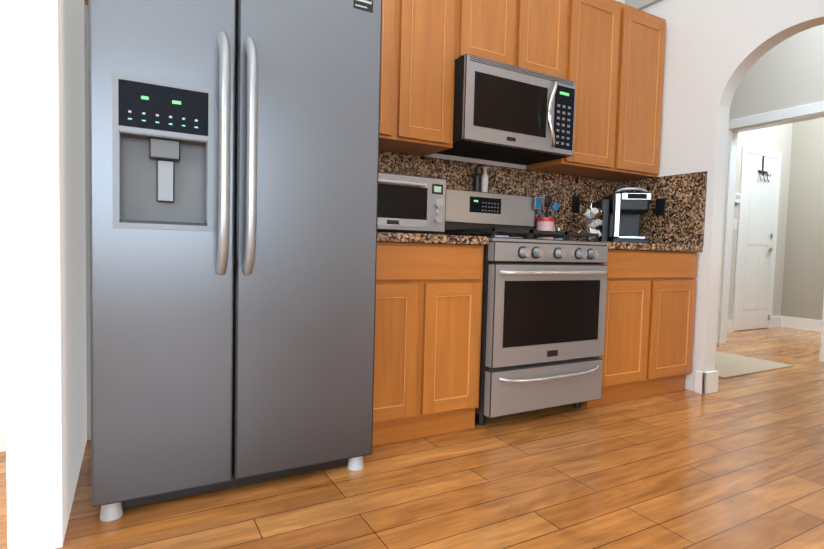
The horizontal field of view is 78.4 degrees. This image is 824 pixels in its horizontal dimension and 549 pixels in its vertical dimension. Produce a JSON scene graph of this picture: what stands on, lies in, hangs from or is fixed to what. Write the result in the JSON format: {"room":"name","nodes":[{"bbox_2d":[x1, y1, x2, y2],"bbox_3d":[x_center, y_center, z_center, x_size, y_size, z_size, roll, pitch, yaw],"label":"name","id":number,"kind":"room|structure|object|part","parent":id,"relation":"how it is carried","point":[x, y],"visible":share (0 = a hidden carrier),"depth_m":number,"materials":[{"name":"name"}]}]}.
{"room":"kitchen","nodes":[
{"label":"kitchen","id":0,"kind":"room"},
{"bbox_2d":[0,0,86,548],"bbox_3d":[-1.184,-0.997,1.658,0.120,3.460,0.860,0,3,-29],"label":"wall","id":1,"kind":"structure","parent":0,"point":[43,130],"depth_m":1.33,"materials":[{"name":"beige paint"}]},
{"bbox_2d":[0,0,624,451],"bbox_3d":[-1.307,-1.025,2.149,6.615,3.460,0.120,0,3,-29],"label":"wall","id":2,"kind":"structure","parent":0,"point":[88,366],"depth_m":2.09,"materials":[{"name":"white paint"}]},
{"bbox_2d":[379,0,416,151],"bbox_3d":[-0.260,-1.173,2.463,0.415,1.034,0.324,0,3,-29],"label":"upper cabinet","id":3,"kind":"object","parent":2,"relation":"attached to","point":[399,17],"depth_m":2.41,"materials":[{"name":"brown wood"}]},
{"bbox_2d":[394,0,464,155],"bbox_3d":[-0.028,-1.174,2.591,0.415,1.034,0.324,0,3,-29],"label":"upper cabinet","id":4,"kind":"object","parent":2,"relation":"attached to","point":[438,21],"depth_m":2.51,"materials":[{"name":"brown wood"}]},
{"bbox_2d":[461,0,532,69],"bbox_3d":[0.359,-1.399,2.791,0.456,0.584,0.324,0,3,-29],"label":"upper cabinet","id":5,"kind":"object","parent":2,"relation":"attached to","point":[501,31],"depth_m":2.68,"materials":[{"name":"brown wood"}]},
{"bbox_2d":[437,54,575,164],"bbox_3d":[0.508,-0.892,2.837,0.756,0.418,0.442,0,3,-29],"label":"microwave","id":6,"kind":"object","parent":5,"relation":"attached to","point":[506,113],"visible":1,"depth_m":2.67,"materials":[{"name":"silver metal"}]},
{"bbox_2d":[529,0,572,79],"bbox_3d":[0.626,-1.400,2.939,0.456,0.584,0.324,0,3,-29],"label":"upper cabinet","id":7,"kind":"object","parent":2,"relation":"attached to","point":[552,19],"depth_m":2.86,"materials":[{"name":"brown wood"}]},
{"bbox_2d":[526,0,632,178],"bbox_3d":[1.046,-1.176,3.186,0.519,1.034,0.324,0,3,-29],"label":"upper cabinet","id":8,"kind":"object","parent":2,"relation":"attached to","point":[607,56],"depth_m":3.08,"materials":[{"name":"brown wood"}]},
{"bbox_2d":[597,7,665,181],"bbox_3d":[1.370,-1.176,3.365,0.520,1.034,0.324,0,3,-29],"label":"upper cabinet","id":9,"kind":"object","parent":2,"relation":"attached to","point":[649,30],"depth_m":3.28,"materials":[{"name":"brown wood"}]},
{"bbox_2d":[0,327,823,548],"bbox_3d":[1.407,0.836,1.470,10.700,0.050,9.100,0,3,-29],"label":"floor","id":10,"kind":"structure","parent":0,"point":[736,462],"depth_m":1.81,"materials":[{"name":"brown wood"}]},
{"bbox_2d":[88,0,381,521],"bbox_3d":[-0.689,-0.158,1.964,0.912,1.778,0.839,0,3,-29],"label":"refrigerator","id":11,"kind":"object","parent":10,"relation":"on","point":[233,168],"visible":1,"depth_m":1.64,"materials":[{"name":"grey metal"}]},
{"bbox_3d":[-0.770,-0.170,1.580,0.398,1.720,0.078,0,3,-29],"label":"door","id":12,"kind":"part","parent":11,"relation":"part of","materials":[{"name":"silver metal"}]},
{"bbox_2d":[372,242,483,445],"bbox_3d":[-0.111,0.285,2.470,0.677,0.874,0.619,0,3,-29],"label":"base cabinet","id":13,"kind":"object","parent":10,"relation":"on","point":[428,313],"visible":0.73,"depth_m":2.22,"materials":[{"name":"brown wood"}]},
{"bbox_2d":[428,188,607,425],"bbox_3d":[0.561,0.129,2.746,0.756,1.192,0.717,0,3,-29],"label":"range","id":14,"kind":"object","parent":10,"relation":"on","point":[543,321],"visible":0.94,"depth_m":2.49,"materials":[{"name":"grey metal"}]},
{"bbox_2d":[473,166,487,191],"bbox_3d":[0.406,-0.561,2.983,0.098,0.152,0.042,0,3,-29],"label":"bottles","id":15,"kind":"object","parent":14,"relation":"on","point":[478,178],"visible":0.88,"depth_m":2.98,"materials":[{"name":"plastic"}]},
{"bbox_2d":[581,249,697,406],"bbox_3d":[1.243,0.282,3.220,0.886,0.874,0.619,0,3,-29],"label":"base cabinet","id":16,"kind":"object","parent":10,"relation":"on","point":[649,321],"visible":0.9,"depth_m":2.95,"materials":[{"name":"brown wood"}]},
{"bbox_2d":[377,151,706,251],"bbox_3d":[0.634,-0.401,2.828,2.329,0.494,0.638,0,3,-29],"label":"countertop","id":17,"kind":"structure","parent":16,"relation":"on","point":[679,226],"depth_m":3.19,"materials":[{"name":"stone"}]},
{"bbox_2d":[377,172,445,234],"bbox_3d":[-0.113,-0.323,2.395,0.450,0.266,0.403,0,3,-29],"label":"toaster oven","id":18,"kind":"object","parent":17,"relation":"on","point":[411,204],"visible":0.56,"depth_m":2.27,"materials":[{"name":"silver plastic"}]},
{"bbox_2d":[534,195,558,238],"bbox_3d":[0.833,-0.351,3.154,0.171,0.295,0.108,0,3,-29],"label":"utensil crock","id":19,"kind":"object","parent":17,"relation":"on","point":[546,223],"visible":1,"depth_m":3.12,"materials":[{"name":"pink ceramic"}]},
{"bbox_2d":[571,196,579,212],"bbox_3d":[1.109,-0.475,3.425,0.070,0.114,0.005,0,3,-29],"label":"electrical outlet plate","id":20,"kind":"object","parent":17,"relation":"attached to","point":[575,199],"depth_m":3.42,"materials":[{"name":"black plastic"}]},
{"bbox_2d":[578,198,603,240],"bbox_3d":[1.135,-0.341,3.207,0.154,0.284,0.154,0,3,-29],"label":"carousel","id":21,"kind":"object","parent":17,"relation":"on","point":[589,221],"visible":0.83,"depth_m":3.17,"materials":[{"name":"silver metal"}]},
{"bbox_2d":[593,187,651,243],"bbox_3d":[1.388,-0.382,3.358,0.275,0.364,0.319,2,3,7],"label":"coffee maker","id":22,"kind":"object","parent":17,"relation":"on","point":[622,210],"visible":0.83,"depth_m":3.22,"materials":[{"name":"black plastic"}]},
{"bbox_2d":[655,198,665,215],"bbox_3d":[1.649,-0.447,3.352,0.005,0.114,0.070,0,3,-29],"label":"electrical outlet plate","id":23,"kind":"object","parent":17,"relation":"attached to","point":[660,206],"depth_m":3.35,"materials":[{"name":"black plastic"}]},
{"bbox_2d":[715,352,792,378],"bbox_3d":[2.453,0.705,4.010,0.950,0.010,0.580,0,3,-29],"label":"mat","id":24,"kind":"object","parent":10,"relation":"on","point":[728,365],"visible":0.69,"depth_m":3.94,"materials":[{"name":"beige fabric"}]},
{"bbox_2d":[642,0,823,390],"bbox_3d":[3.138,-0.846,0.833,0.117,3.460,6.500,0,3,-29],"label":"wall","id":25,"kind":"structure","parent":0,"point":[716,51],"depth_m":3.11,"materials":[{"name":"white paint"}]},
{"bbox_2d":[625,0,661,9],"bbox_3d":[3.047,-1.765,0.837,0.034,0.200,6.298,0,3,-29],"label":"ceiling","id":26,"kind":"structure","parent":25,"relation":"attached to","point":[640,4],"depth_m":3.47,"materials":[{"name":"grey paint"}]},
{"bbox_2d":[695,370,718,392],"bbox_3d":[1.149,0.583,4.563,0.016,0.135,3.181,0,3,-29],"label":"baseboard","id":27,"kind":"structure","parent":25,"relation":"attached to","point":[706,382],"depth_m":3.14,"materials":[{"name":"white wood"}]},
{"bbox_2d":[728,123,791,330],"bbox_3d":[3.765,-1.078,5.813,1.950,3.460,0.120,0,3,-29],"label":"wall","id":28,"kind":"structure","parent":0,"point":[778,138],"depth_m":6.14,"materials":[{"name":"beige paint"}]},
{"bbox_2d":[727,320,732,331],"bbox_3d":[3.285,0.587,5.576,0.875,0.135,0.016,0,3,-29],"label":"baseboard","id":29,"kind":"structure","parent":28,"relation":"attached to","point":[730,322],"depth_m":5.75,"materials":[{"name":"white wood"}]},
{"bbox_2d":[733,219,737,229],"bbox_3d":[3.653,-0.565,5.708,0.080,0.120,0.010,0,3,-29],"label":"switch plate","id":30,"kind":"object","parent":28,"relation":"attached to","point":[735,221],"visible":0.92,"depth_m":5.70,"materials":[{"name":"white plastic"}]},
{"bbox_2d":[734,193,740,202],"bbox_3d":[3.653,-0.859,5.681,0.115,0.110,0.026,0,3,-29],"label":"thermostat","id":31,"kind":"object","parent":28,"relation":"attached to","point":[737,198],"visible":0.73,"depth_m":5.67,"materials":[{"name":"white plastic"}]},
{"bbox_2d":[732,145,781,330],"bbox_3d":[4.061,-0.403,5.942,0.830,2.115,0.018,0,3,-29],"label":"door frame","id":32,"kind":"structure","parent":28,"relation":"attached to","point":[759,151],"depth_m":5.79,"materials":[{"name":"white wood"}]},
{"bbox_2d":[737,153,777,329],"bbox_3d":[4.071,-0.366,5.925,0.680,2.027,0.058,0,3,-29],"label":"door","id":33,"kind":"structure","parent":28,"relation":"in","point":[756,251],"depth_m":5.93,"materials":[{"name":"white wood"}]},
{"bbox_2d":[758,156,770,181],"bbox_3d":[4.102,-1.229,5.864,0.200,0.298,0.059,0,3,-29],"label":"hook","id":34,"kind":"object","parent":33,"relation":"hanging from","point":[763,172],"visible":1,"depth_m":5.88,"materials":[{"name":"grey metal"}]},
{"bbox_2d":[718,24,823,334],"bbox_3d":[4.197,-0.922,2.903,0.115,3.460,9.100,0,3,-29],"label":"wall","id":35,"kind":"structure","parent":0,"point":[787,73],"depth_m":4.44,"materials":[{"name":"beige paint"}]},
{"bbox_2d":[717,101,823,361],"bbox_3d":[3.283,-0.376,4.555,0.151,2.160,1.030,0,3,-29],"label":"door frame","id":36,"kind":"structure","parent":35,"relation":"attached to","point":[772,118],"depth_m":4.86,"materials":[{"name":"white wood"}]},
{"bbox_2d":[780,117,823,319],"bbox_3d":[6.428,-0.877,3.151,0.120,3.460,7.370,0,3,-29],"label":"wall","id":37,"kind":"structure","parent":0,"point":[798,292],"depth_m":6.08,"materials":[{"name":"beige paint"}]},
{"bbox_2d":[778,316,821,331],"bbox_3d":[6.307,0.781,3.236,0.016,0.135,7.050,0,3,-29],"label":"baseboard","id":38,"kind":"structure","parent":37,"relation":"attached to","point":[784,321],"depth_m":6.12,"materials":[{"name":"white wood"}]}
]}

